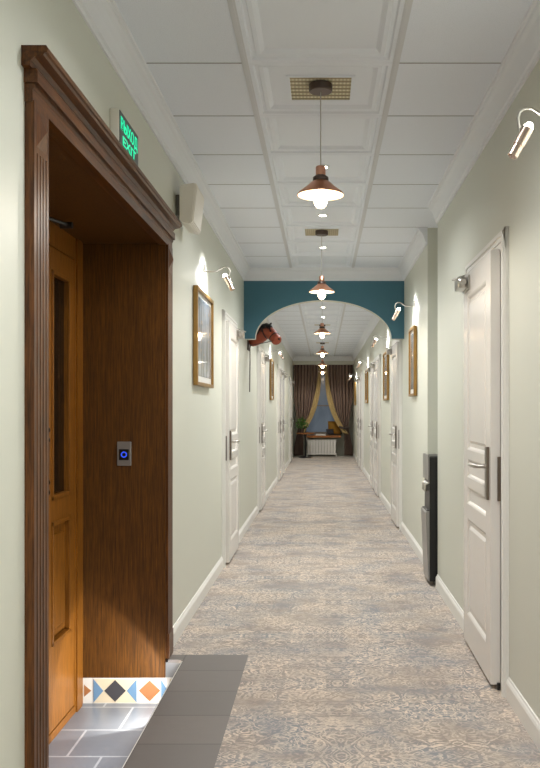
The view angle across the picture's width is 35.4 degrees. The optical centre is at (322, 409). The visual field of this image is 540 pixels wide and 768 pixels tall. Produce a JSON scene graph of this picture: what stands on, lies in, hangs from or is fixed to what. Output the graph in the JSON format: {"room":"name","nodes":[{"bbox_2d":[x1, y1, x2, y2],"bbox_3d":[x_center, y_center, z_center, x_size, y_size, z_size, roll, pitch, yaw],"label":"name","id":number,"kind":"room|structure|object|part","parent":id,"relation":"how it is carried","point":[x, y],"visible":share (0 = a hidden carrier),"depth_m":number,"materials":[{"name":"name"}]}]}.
{"room":"hotel corridor","nodes":[
{"label":"hotel corridor","id":0,"kind":"room"},
{"bbox_2d":[49,703,157,767],"bbox_3d":[-1.010,1.435,3.075,0.680,0.050,1.970,0,0,0],"label":"floor","id":1,"kind":"structure","parent":0,"point":[98,735],"depth_m":3.65,"materials":[{"name":"grey tile"}]},
{"bbox_2d":[49,135,165,677],"bbox_3d":[-0.960,0.295,3.175,0.420,2.230,1.810,0,0,0],"label":"wall","id":2,"kind":"structure","parent":0,"point":[124,267],"depth_m":4.05,"materials":[{"name":"brown wood"}]},
{"bbox_2d":[49,217,82,743],"bbox_3d":[-1.139,0.310,3.175,0.210,2.220,1.770,0,0,0],"label":"door","id":3,"kind":"structure","parent":2,"relation":"in","point":[65,251],"depth_m":3.81,"materials":[{"name":"brown wood"}]},
{"bbox_3d":[-1.180,-0.107,3.717,0.008,0.985,0.255,0,0,0],"label":"glass","id":4,"kind":"part","parent":3,"relation":"part of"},
{"bbox_2d":[117,442,130,465],"bbox_3d":[-0.955,0.210,4.048,0.068,0.116,0.013,0,0,0],"label":"button","id":5,"kind":"object","parent":2,"relation":"attached to","point":[123,448],"visible":1,"depth_m":4.05,"materials":[{"name":"silver metal"}]},
{"bbox_2d":[83,677,172,702],"bbox_3d":[-0.920,1.349,4.062,0.500,0.122,0.026,0,0,0],"label":"tile band","id":6,"kind":"object","parent":2,"relation":"attached to","point":[95,690],"visible":0.76,"depth_m":4.05,"materials":[{"name":"multicoloured tile"}]},
{"bbox_2d":[0,0,293,767],"bbox_3d":[-0.850,-0.025,9.400,0.160,3.050,26.800,0,0,0],"label":"wall","id":7,"kind":"structure","parent":0,"point":[58,25],"depth_m":2.92,"materials":[{"name":"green paint"}]},
{"bbox_2d":[21,45,181,767],"bbox_3d":[-0.746,0.135,3.177,0.089,2.131,2.054,0,0,0],"label":"door surround","id":8,"kind":"object","parent":7,"relation":"attached to","point":[55,106],"visible":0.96,"depth_m":2.26,"materials":[{"name":"brown wood"}]},
{"bbox_3d":[-0.766,-0.819,3.177,0.047,0.048,2.010,0,0,0],"label":"architrave","id":9,"kind":"part","parent":8,"relation":"part of","materials":[{"name":"brown wood"}]},
{"bbox_3d":[-0.746,-0.905,3.177,0.089,0.051,2.054,0,0,0],"label":"cornice","id":10,"kind":"part","parent":8,"relation":"part of","materials":[{"name":"brown wood"}]},
{"bbox_2d":[110,108,137,164],"bbox_3d":[-0.751,-1.025,3.195,0.038,0.130,0.310,0,0,0],"label":"exit sign","id":11,"kind":"object","parent":7,"relation":"attached to","point":[120,127],"visible":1,"depth_m":3.11,"materials":[{"name":"plastic"}]},
{"bbox_2d":[72,0,295,359],"bbox_3d":[-0.735,-1.316,8.800,0.070,0.120,25.600,0,0,0],"label":"crown molding","id":12,"kind":"structure","parent":7,"relation":"attached to","point":[104,19],"depth_m":3.64,"materials":[{"name":"paint"}]},
{"bbox_2d":[176,183,203,234],"bbox_3d":[-0.710,-1.067,4.490,0.120,0.209,0.300,0,0,0],"label":"wall speaker","id":13,"kind":"object","parent":7,"relation":"attached to","point":[190,200],"visible":0.97,"depth_m":4.35,"materials":[{"name":"plastic"}]},
{"bbox_2d":[193,187,203,231],"bbox_3d":[-0.662,-1.066,4.490,0.024,0.178,0.264,0,0,0],"label":"grille","id":14,"kind":"object","parent":13,"relation":"attached to","point":[198,199],"depth_m":4.46,"materials":[{"name":"plastic"}]},
{"bbox_2d":[193,285,213,387],"bbox_3d":[-0.752,-0.442,5.335,0.028,0.590,0.730,0,0,0],"label":"framed picture","id":15,"kind":"object","parent":7,"relation":"attached to","point":[203,305],"visible":1,"depth_m":5.28},
{"bbox_2d":[198,296,210,378],"bbox_3d":[-0.753,-0.447,5.335,0.002,0.480,0.630,0,0,0],"label":"print","id":16,"kind":"object","parent":15,"relation":"attached to","point":[204,306],"depth_m":5.35},
{"bbox_2d":[203,264,234,290],"bbox_3d":[-0.668,-0.848,5.420,0.204,0.169,0.036,0,0,0],"label":"wall sconce","id":17,"kind":"object","parent":7,"relation":"attached to","point":[226,277],"visible":1,"depth_m":5.41,"materials":[{"name":"metal"}]},
{"bbox_3d":[-0.675,-0.885,5.420,0.167,0.081,0.009,0,0,0],"label":"arm","id":18,"kind":"part","parent":17,"relation":"part of","materials":[{"name":"metal"}]},
{"bbox_2d":[173,454,292,646],"bbox_3d":[-0.763,1.155,8.800,0.014,0.090,25.600,0,0,0],"label":"baseboard","id":19,"kind":"structure","parent":7,"relation":"attached to","point":[188,613],"depth_m":5.38,"materials":[{"name":"white paint"}]},
{"bbox_2d":[222,309,245,567],"bbox_3d":[-0.714,0.217,6.870,0.112,1.965,0.940,0,0,0],"label":"door","id":20,"kind":"structure","parent":7,"relation":"in","point":[231,335],"depth_m":6.61,"materials":[{"name":"white paint"}]},
{"bbox_3d":[-0.756,0.217,6.870,0.027,1.965,0.940,0,0,0],"label":"casing","id":21,"kind":"part","parent":20,"relation":"part of","materials":[{"name":"white paint"}]},
{"bbox_3d":[-0.719,0.275,6.563,0.012,0.230,0.048,0,0,0],"label":"handle plate","id":22,"kind":"part","parent":20,"relation":"part of","materials":[{"name":"silver metal"}]},
{"bbox_2d":[257,345,270,512],"bbox_3d":[-0.714,0.217,10.270,0.112,1.965,0.940,0,0,0],"label":"door","id":23,"kind":"structure","parent":7,"relation":"in","point":[262,359],"depth_m":9.94,"materials":[{"name":"white paint"}]},
{"bbox_3d":[-0.756,0.217,10.270,0.027,1.965,0.940,0,0,0],"label":"casing","id":24,"kind":"part","parent":23,"relation":"part of","materials":[{"name":"white paint"}]},
{"bbox_2d":[247,323,281,391],"bbox_3d":[-0.599,-0.537,8.604,0.418,0.705,0.177,0,0,21],"label":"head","id":25,"kind":"object","parent":7,"relation":"attached to","point":[266,331],"visible":0.79,"depth_m":8.57},
{"bbox_2d":[270,359,273,399],"bbox_3d":[-0.752,-0.442,12.410,0.028,0.590,0.620,0,0,0],"label":"framed picture","id":26,"kind":"object","parent":7,"relation":"attached to","point":[271,360],"visible":0.9,"depth_m":12.10},
{"bbox_2d":[272,364,272,395],"bbox_3d":[-0.753,-0.447,12.410,0.002,0.480,0.520,0,0,0],"label":"print","id":27,"kind":"object","parent":26,"relation":"attached to","point":[272,364],"depth_m":12.56},
{"bbox_2d":[277,364,284,481],"bbox_3d":[-0.714,0.217,14.470,0.112,1.965,0.940,0,0,0],"label":"door","id":28,"kind":"structure","parent":7,"relation":"in","point":[280,373],"depth_m":14.11,"materials":[{"name":"white paint"}]},
{"bbox_3d":[-0.756,0.217,14.470,0.027,1.965,0.940,0,0,0],"label":"casing","id":29,"kind":"part","parent":28,"relation":"part of","materials":[{"name":"white paint"}]},
{"bbox_2d":[281,368,287,474],"bbox_3d":[-0.714,0.217,15.550,0.112,1.965,0.940,0,0,0],"label":"door","id":30,"kind":"structure","parent":7,"relation":"in","point":[284,376],"depth_m":15.54,"materials":[{"name":"white paint"}]},
{"bbox_2d":[289,376,294,463],"bbox_3d":[-0.714,0.217,19.370,0.112,1.965,0.940,0,0,0],"label":"door","id":31,"kind":"structure","parent":7,"relation":"in","point":[290,380],"depth_m":19.01,"materials":[{"name":"white paint"}]},
{"bbox_3d":[-0.756,0.217,19.370,0.027,1.965,0.940,0,0,0],"label":"casing","id":32,"kind":"part","parent":31,"relation":"part of","materials":[{"name":"white paint"}]},
{"bbox_2d":[294,366,352,454],"bbox_3d":[0.010,-0.150,22.400,1.880,2.800,0.100,0,0,0],"label":"wall","id":33,"kind":"structure","parent":0,"point":[340,441],"depth_m":22.35,"materials":[{"name":"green paint"}]},
{"bbox_2d":[305,372,341,433],"bbox_3d":[0.000,-0.180,22.365,1.000,1.640,0.070,0,0,0],"label":"window","id":34,"kind":"structure","parent":33,"relation":"in","point":[318,424],"depth_m":22.37,"materials":[{"name":"blue glass"}]},
{"bbox_2d":[307,435,340,437],"bbox_3d":[0.020,0.682,21.950,0.880,0.055,0.740,0,0,0],"label":"windowsill","id":35,"kind":"structure","parent":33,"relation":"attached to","point":[308,436],"depth_m":21.58,"materials":[{"name":"brown wood"}]},
{"bbox_2d":[326,429,333,433],"bbox_3d":[0.183,0.559,21.795,0.200,0.132,0.092,0,0,-11],"label":"cushion","id":36,"kind":"object","parent":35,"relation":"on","point":[329,431],"visible":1,"depth_m":21.77,"materials":[{"name":"grey fabric"}]},
{"bbox_2d":[328,421,340,433],"bbox_3d":[0.294,0.460,22.142,0.340,0.329,0.156,0,0,6],"label":"cushion","id":37,"kind":"object","parent":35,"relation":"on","point":[331,424],"visible":0.67,"depth_m":22.09,"materials":[{"name":"yellow fabric"}]},
{"bbox_2d":[115,0,532,355],"bbox_3d":[0.145,-1.423,8.972,2.150,0.107,25.943,0,0,0],"label":"ceiling","id":38,"kind":"structure","parent":0,"point":[422,70],"depth_m":3.87,"materials":[{"name":"tile"}]},
{"bbox_2d":[286,75,354,100],"bbox_3d":[-0.010,-1.395,3.660,0.290,0.006,0.280,0,0,0],"label":"ceiling vent","id":39,"kind":"object","parent":38,"relation":"in","point":[297,85],"visible":0.8,"depth_m":3.64,"materials":[{"name":"metal"}]},
{"bbox_2d":[297,80,343,208],"bbox_3d":[-0.010,-1.126,3.600,0.202,0.532,0.202,0,0,0],"label":"pendant lamp","id":40,"kind":"object","parent":39,"relation":"hanging from","point":[320,190],"visible":1,"depth_m":3.58,"materials":[{"name":"orange metal"}]},
{"bbox_3d":[-0.010,-0.947,3.600,0.202,0.062,0.202,0,0,0],"label":"lamp shade","id":41,"kind":"part","parent":40,"relation":"part of","materials":[{"name":"orange metal"}]},
{"bbox_3d":[-0.010,-1.198,3.600,0.004,0.320,0.004,0,0,0],"label":"cord","id":42,"kind":"part","parent":40,"relation":"part of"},
{"bbox_3d":[-0.010,-0.911,3.600,0.054,0.103,0.054,0,0,0],"label":"bulb","id":43,"kind":"part","parent":40,"relation":"part of","materials":[{"name":"white glass"}]},
{"bbox_2d":[303,228,340,235],"bbox_3d":[-0.010,-1.395,6.610,0.290,0.006,0.280,0,0,0],"label":"ceiling vent","id":44,"kind":"object","parent":38,"relation":"in","point":[306,231],"visible":0.84,"depth_m":6.59,"materials":[{"name":"metal"}]},
{"bbox_2d":[309,230,334,298],"bbox_3d":[-0.010,-1.126,6.550,0.202,0.532,0.202,0,0,0],"label":"pendant lamp","id":45,"kind":"object","parent":44,"relation":"hanging from","point":[321,288],"visible":1,"depth_m":6.53,"materials":[{"name":"brown"}]},
{"bbox_3d":[-0.010,-1.198,6.550,0.004,0.320,0.004,0,0,0],"label":"cord","id":46,"kind":"part","parent":45,"relation":"part of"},
{"bbox_3d":[-0.010,-0.911,6.550,0.054,0.103,0.054,0,0,0],"label":"bulb","id":47,"kind":"part","parent":45,"relation":"part of","materials":[{"name":"white glass"}]},
{"bbox_3d":[-0.010,-0.947,6.550,0.202,0.062,0.202,0,0,0],"label":"lamp shade","id":48,"kind":"part","parent":45,"relation":"part of","materials":[{"name":"orange metal"}]},
{"bbox_2d":[293,361,353,364],"bbox_3d":[0.010,-1.330,21.625,1.560,0.340,0.050,0,0,0],"label":"beam","id":49,"kind":"structure","parent":38,"relation":"attached to","point":[294,362],"depth_m":21.60,"materials":[{"name":"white paint"}]},
{"bbox_2d":[293,356,352,360],"bbox_3d":[0.010,-1.316,21.565,1.560,0.120,0.070,0,0,0],"label":"crown molding","id":50,"kind":"structure","parent":49,"relation":"attached to","point":[297,358],"depth_m":21.57,"materials":[{"name":"paint"}]},
{"bbox_3d":[-0.010,-1.395,10.160,0.290,0.006,0.280,0,0,0],"label":"ceiling vent","id":51,"kind":"object","parent":38,"relation":"in","visible":0},
{"bbox_2d":[314,323,330,337],"bbox_3d":[-0.010,-1.126,10.100,0.202,0.532,0.202,0,0,0],"label":"pendant lamp","id":52,"kind":"object","parent":51,"relation":"hanging from","point":[321,330],"visible":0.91,"depth_m":10.07,"materials":[{"name":"brown"}]},
{"bbox_3d":[-0.010,-0.947,10.100,0.202,0.062,0.202,0,0,0],"label":"lamp shade","id":53,"kind":"part","parent":52,"relation":"part of","materials":[{"name":"orange metal"}]},
{"bbox_3d":[-0.010,-1.395,13.760,0.290,0.006,0.280,0,0,0],"label":"ceiling vent","id":54,"kind":"object","parent":38,"relation":"in","visible":0},
{"bbox_2d":[316,325,328,356],"bbox_3d":[-0.010,-1.126,13.700,0.202,0.532,0.202,0,0,0],"label":"pendant lamp","id":55,"kind":"object","parent":54,"relation":"hanging from","point":[322,351],"visible":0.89,"depth_m":13.68,"materials":[{"name":"brown"}]},
{"bbox_3d":[-0.010,-1.395,17.460,0.290,0.006,0.280,0,0,0],"label":"ceiling vent","id":56,"kind":"object","parent":38,"relation":"in","visible":0},
{"bbox_2d":[318,342,326,367],"bbox_3d":[-0.010,-1.126,17.400,0.202,0.532,0.202,0,0,0],"label":"pendant lamp","id":57,"kind":"object","parent":56,"relation":"hanging from","point":[322,364],"visible":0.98,"depth_m":17.38,"materials":[{"name":"brown"}]},
{"bbox_2d":[244,281,403,339],"bbox_3d":[0.010,-1.020,8.260,1.560,0.653,0.120,0,0,0],"label":"wall","id":58,"kind":"structure","parent":0,"point":[262,299],"depth_m":8.20,"materials":[{"name":"teal paint"}]},
{"bbox_2d":[245,267,402,280],"bbox_3d":[0.010,-1.316,8.260,1.560,0.120,0.260,0,0,0],"label":"crown molding","id":59,"kind":"structure","parent":58,"relation":"attached to","point":[254,273],"depth_m":8.17,"materials":[{"name":"paint"}]},
{"bbox_2d":[166,455,539,767],"bbox_3d":[0.185,1.325,9.225,2.230,0.250,26.450,0,0,0],"label":"floor","id":60,"kind":"structure","parent":0,"point":[356,658],"depth_m":4.28,"materials":[{"name":"carpet"}]},
{"bbox_2d":[166,659,179,676],"bbox_3d":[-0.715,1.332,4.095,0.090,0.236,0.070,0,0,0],"label":"threshold","id":61,"kind":"object","parent":60,"relation":"on","point":[171,668],"visible":0.07,"depth_m":4.06,"materials":[{"name":"stone"}]},
{"bbox_2d":[122,655,247,767],"bbox_3d":[-0.554,1.325,3.200,0.379,0.251,1.860,0,0,0],"label":"tiles","id":62,"kind":"structure","parent":60,"relation":"attached to","point":[187,726],"depth_m":3.31,"materials":[{"name":"grey tile"}]},
{"bbox_2d":[296,433,314,457],"bbox_3d":[-0.440,0.887,21.240,0.460,0.625,0.460,0,0,0],"label":"side table","id":63,"kind":"object","parent":60,"relation":"on","point":[305,434],"visible":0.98,"depth_m":21.21,"materials":[{"name":"brown wood"}]},
{"bbox_2d":[296,417,308,432],"bbox_3d":[-0.538,0.371,21.237,0.352,0.407,0.310,0,0,-21],"label":"potted plant","id":64,"kind":"object","parent":63,"relation":"on","point":[302,424],"visible":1,"depth_m":21.21,"materials":[{"name":"green plant"}]},
{"bbox_2d":[306,439,336,456],"bbox_3d":[-0.035,0.978,21.671,0.790,0.445,0.089,0,0,0],"label":"radiator","id":65,"kind":"object","parent":60,"relation":"on","point":[312,444],"visible":0.99,"depth_m":21.63,"materials":[{"name":"metal"}]},
{"bbox_2d":[306,439,336,439],"bbox_3d":[-0.035,0.760,21.671,0.790,0.010,0.089,0,0,0],"label":"grille","id":66,"kind":"object","parent":65,"relation":"attached to","point":[306,439],"depth_m":21.63,"materials":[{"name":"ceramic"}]},
{"bbox_2d":[421,453,437,585],"bbox_3d":[0.871,0.753,5.885,0.346,0.893,0.290,0,0,0],"label":"water dispenser","id":67,"kind":"object","parent":60,"relation":"on","point":[429,512],"visible":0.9,"depth_m":5.74,"materials":[{"name":"black plastic"}]},
{"bbox_3d":[0.713,0.928,5.885,0.026,0.473,0.278,0,0,0],"label":"panel","id":68,"kind":"part","parent":67,"relation":"part of","materials":[{"name":"silver metal"}]},
{"bbox_3d":[0.720,0.394,5.885,0.012,0.173,0.282,0,0,0],"label":"panel","id":69,"kind":"part","parent":67,"relation":"part of","materials":[{"name":"silver metal"}]},
{"bbox_2d":[353,59,539,719],"bbox_3d":[0.998,-0.150,9.400,0.445,2.800,26.800,0,0,0],"label":"wall","id":70,"kind":"structure","parent":0,"point":[499,191],"depth_m":4.23,"materials":[{"name":"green paint"}]},
{"bbox_2d":[354,381,355,404],"bbox_3d":[0.772,-0.414,20.330,0.028,0.590,0.660,0,0,0],"label":"framed picture","id":71,"kind":"object","parent":70,"relation":"attached to","point":[354,381],"visible":0.75,"depth_m":20.29},
{"bbox_2d":[355,374,359,465],"bbox_3d":[0.734,0.217,17.950,0.112,1.965,0.940,0,0,0],"label":"door","id":72,"kind":"structure","parent":70,"relation":"in","point":[356,380],"depth_m":18.13,"materials":[{"name":"white paint"}]},
{"bbox_2d":[357,371,363,471],"bbox_3d":[0.734,0.217,16.870,0.112,1.965,0.940,0,0,0],"label":"door","id":73,"kind":"structure","parent":70,"relation":"in","point":[360,378],"depth_m":16.51,"materials":[{"name":"white paint"}]},
{"bbox_3d":[0.776,0.217,16.870,0.027,1.965,0.940,0,0,0],"label":"casing","id":74,"kind":"part","parent":73,"relation":"part of","materials":[{"name":"white paint"}]},
{"bbox_2d":[365,369,367,402],"bbox_3d":[0.772,-0.414,14.980,0.028,0.590,0.660,0,0,0],"label":"framed picture","id":75,"kind":"object","parent":70,"relation":"attached to","point":[366,372],"visible":0.83,"depth_m":14.97},
{"bbox_2d":[366,359,374,488],"bbox_3d":[0.734,0.217,12.990,0.112,1.965,0.940,0,0,0],"label":"door","id":76,"kind":"structure","parent":70,"relation":"in","point":[371,370],"depth_m":12.95,"materials":[{"name":"white paint"}]},
{"bbox_2d":[370,354,380,497],"bbox_3d":[0.734,0.217,11.920,0.112,1.965,0.940,0,0,0],"label":"door","id":77,"kind":"structure","parent":70,"relation":"in","point":[376,366],"depth_m":11.56,"materials":[{"name":"white paint"}]},
{"bbox_3d":[0.776,0.217,11.920,0.027,1.965,0.940,0,0,0],"label":"casing","id":78,"kind":"part","parent":77,"relation":"part of","materials":[{"name":"white paint"}]},
{"bbox_2d":[371,334,387,346],"bbox_3d":[0.688,-0.848,10.300,0.204,0.169,0.036,0,0,0],"label":"wall sconce","id":79,"kind":"object","parent":70,"relation":"attached to","point":[375,339],"visible":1,"depth_m":10.29,"materials":[{"name":"metal"}]},
{"bbox_2d":[383,352,388,400],"bbox_3d":[0.772,-0.414,10.350,0.028,0.590,0.660,0,0,0],"label":"framed picture","id":80,"kind":"object","parent":70,"relation":"attached to","point":[385,356],"visible":0.8,"depth_m":10.28},
{"bbox_2d":[384,356,386,395],"bbox_3d":[0.773,-0.419,10.350,0.002,0.480,0.560,0,0,0],"label":"print","id":81,"kind":"object","parent":80,"relation":"attached to","point":[385,357],"depth_m":10.42},
{"bbox_2d":[385,340,401,529],"bbox_3d":[0.734,0.217,8.870,0.112,1.965,0.940,0,0,0],"label":"door","id":82,"kind":"structure","parent":70,"relation":"in","point":[395,351],"depth_m":8.54,"materials":[{"name":"white paint"}]},
{"bbox_3d":[0.739,0.275,8.563,0.012,0.230,0.048,0,0,0],"label":"handle plate","id":83,"kind":"part","parent":82,"relation":"part of","materials":[{"name":"silver metal"}]},
{"bbox_3d":[0.776,0.217,8.870,0.027,1.965,0.940,0,0,0],"label":"casing","id":84,"kind":"part","parent":82,"relation":"part of","materials":[{"name":"white paint"}]},
{"bbox_2d":[392,301,414,320],"bbox_3d":[0.688,-0.848,7.220,0.204,0.169,0.036,0,0,0],"label":"wall sconce","id":85,"kind":"object","parent":70,"relation":"attached to","point":[397,310],"visible":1,"depth_m":7.21,"materials":[{"name":"metal"}]},
{"bbox_2d":[408,325,416,396],"bbox_3d":[0.772,-0.414,7.265,0.028,0.590,0.430,0,0,0],"label":"framed picture","id":86,"kind":"object","parent":70,"relation":"attached to","point":[412,332],"visible":1,"depth_m":7.28},
{"bbox_2d":[411,334,412,389],"bbox_3d":[0.773,-0.419,7.265,0.002,0.480,0.330,0,0,0],"label":"print","id":87,"kind":"object","parent":86,"relation":"attached to","point":[411,334],"depth_m":7.32},
{"bbox_2d":[351,0,539,360],"bbox_3d":[0.912,-1.316,8.800,0.415,0.120,25.600,0,0,0],"label":"crown molding","id":88,"kind":"structure","parent":70,"relation":"attached to","point":[522,55],"depth_m":3.84,"materials":[{"name":"paint"}]},
{"bbox_2d":[353,454,539,750],"bbox_3d":[0.775,1.155,8.800,0.029,0.090,25.600,0,0,0],"label":"baseboard","id":89,"kind":"structure","parent":70,"relation":"attached to","point":[526,715],"depth_m":3.50,"materials":[{"name":"white paint"}]},
{"bbox_2d":[452,226,508,697],"bbox_3d":[0.714,0.217,3.980,0.122,1.965,0.940,0,0,0],"label":"door","id":90,"kind":"structure","parent":70,"relation":"in","point":[484,285],"depth_m":3.68,"materials":[{"name":"white paint"}]},
{"bbox_3d":[0.683,0.246,3.740,0.057,0.019,0.149,0,0,1],"label":"lever","id":91,"kind":"part","parent":90,"relation":"part of","materials":[{"name":"metal"}]},
{"bbox_3d":[0.714,0.275,3.674,0.012,0.230,0.048,0,0,1],"label":"handle plate","id":92,"kind":"part","parent":90,"relation":"part of","materials":[{"name":"silver metal"}]},
{"bbox_3d":[0.757,0.295,3.606,0.023,0.190,0.012,0,0,0],"label":"strike plate","id":93,"kind":"part","parent":90,"relation":"part of","materials":[{"name":"silver metal"}]},
{"bbox_2d":[508,107,539,158],"bbox_3d":[0.673,-0.858,2.600,0.204,0.169,0.036,0,0,0],"label":"wall sconce","id":94,"kind":"object","parent":70,"relation":"attached to","point":[525,132],"visible":1,"depth_m":2.59,"materials":[{"name":"metal"}]},
{"bbox_3d":[0.680,-0.895,2.600,0.167,0.081,0.009,0,0,0],"label":"arm","id":95,"kind":"part","parent":94,"relation":"part of","materials":[{"name":"metal"}]},
{"bbox_3d":[0.010,-1.275,22.050,1.880,0.050,0.800,0,0,0],"label":"ceiling","id":96,"kind":"structure","parent":0,"visible":0},
{"bbox_3d":[0.010,-1.230,21.730,1.540,0.023,0.024,0,0,0],"label":"curtain rod","id":97,"kind":"object","parent":96,"relation":"attached to","visible":0},
{"bbox_2d":[294,365,320,454],"bbox_3d":[-0.397,-0.015,21.700,0.706,2.370,0.163,0,0,0],"label":"curtain","id":98,"kind":"object","parent":97,"relation":"hanging from","point":[307,378],"visible":0.88,"depth_m":21.72,"materials":[{"name":"brown fabric"}]},
{"bbox_2d":[325,365,352,454],"bbox_3d":[0.405,-0.015,21.700,0.720,2.370,0.163,0,0,0],"label":"curtain","id":99,"kind":"object","parent":97,"relation":"hanging from","point":[339,390],"visible":0.99,"depth_m":21.72,"materials":[{"name":"brown fabric"}]}
]}

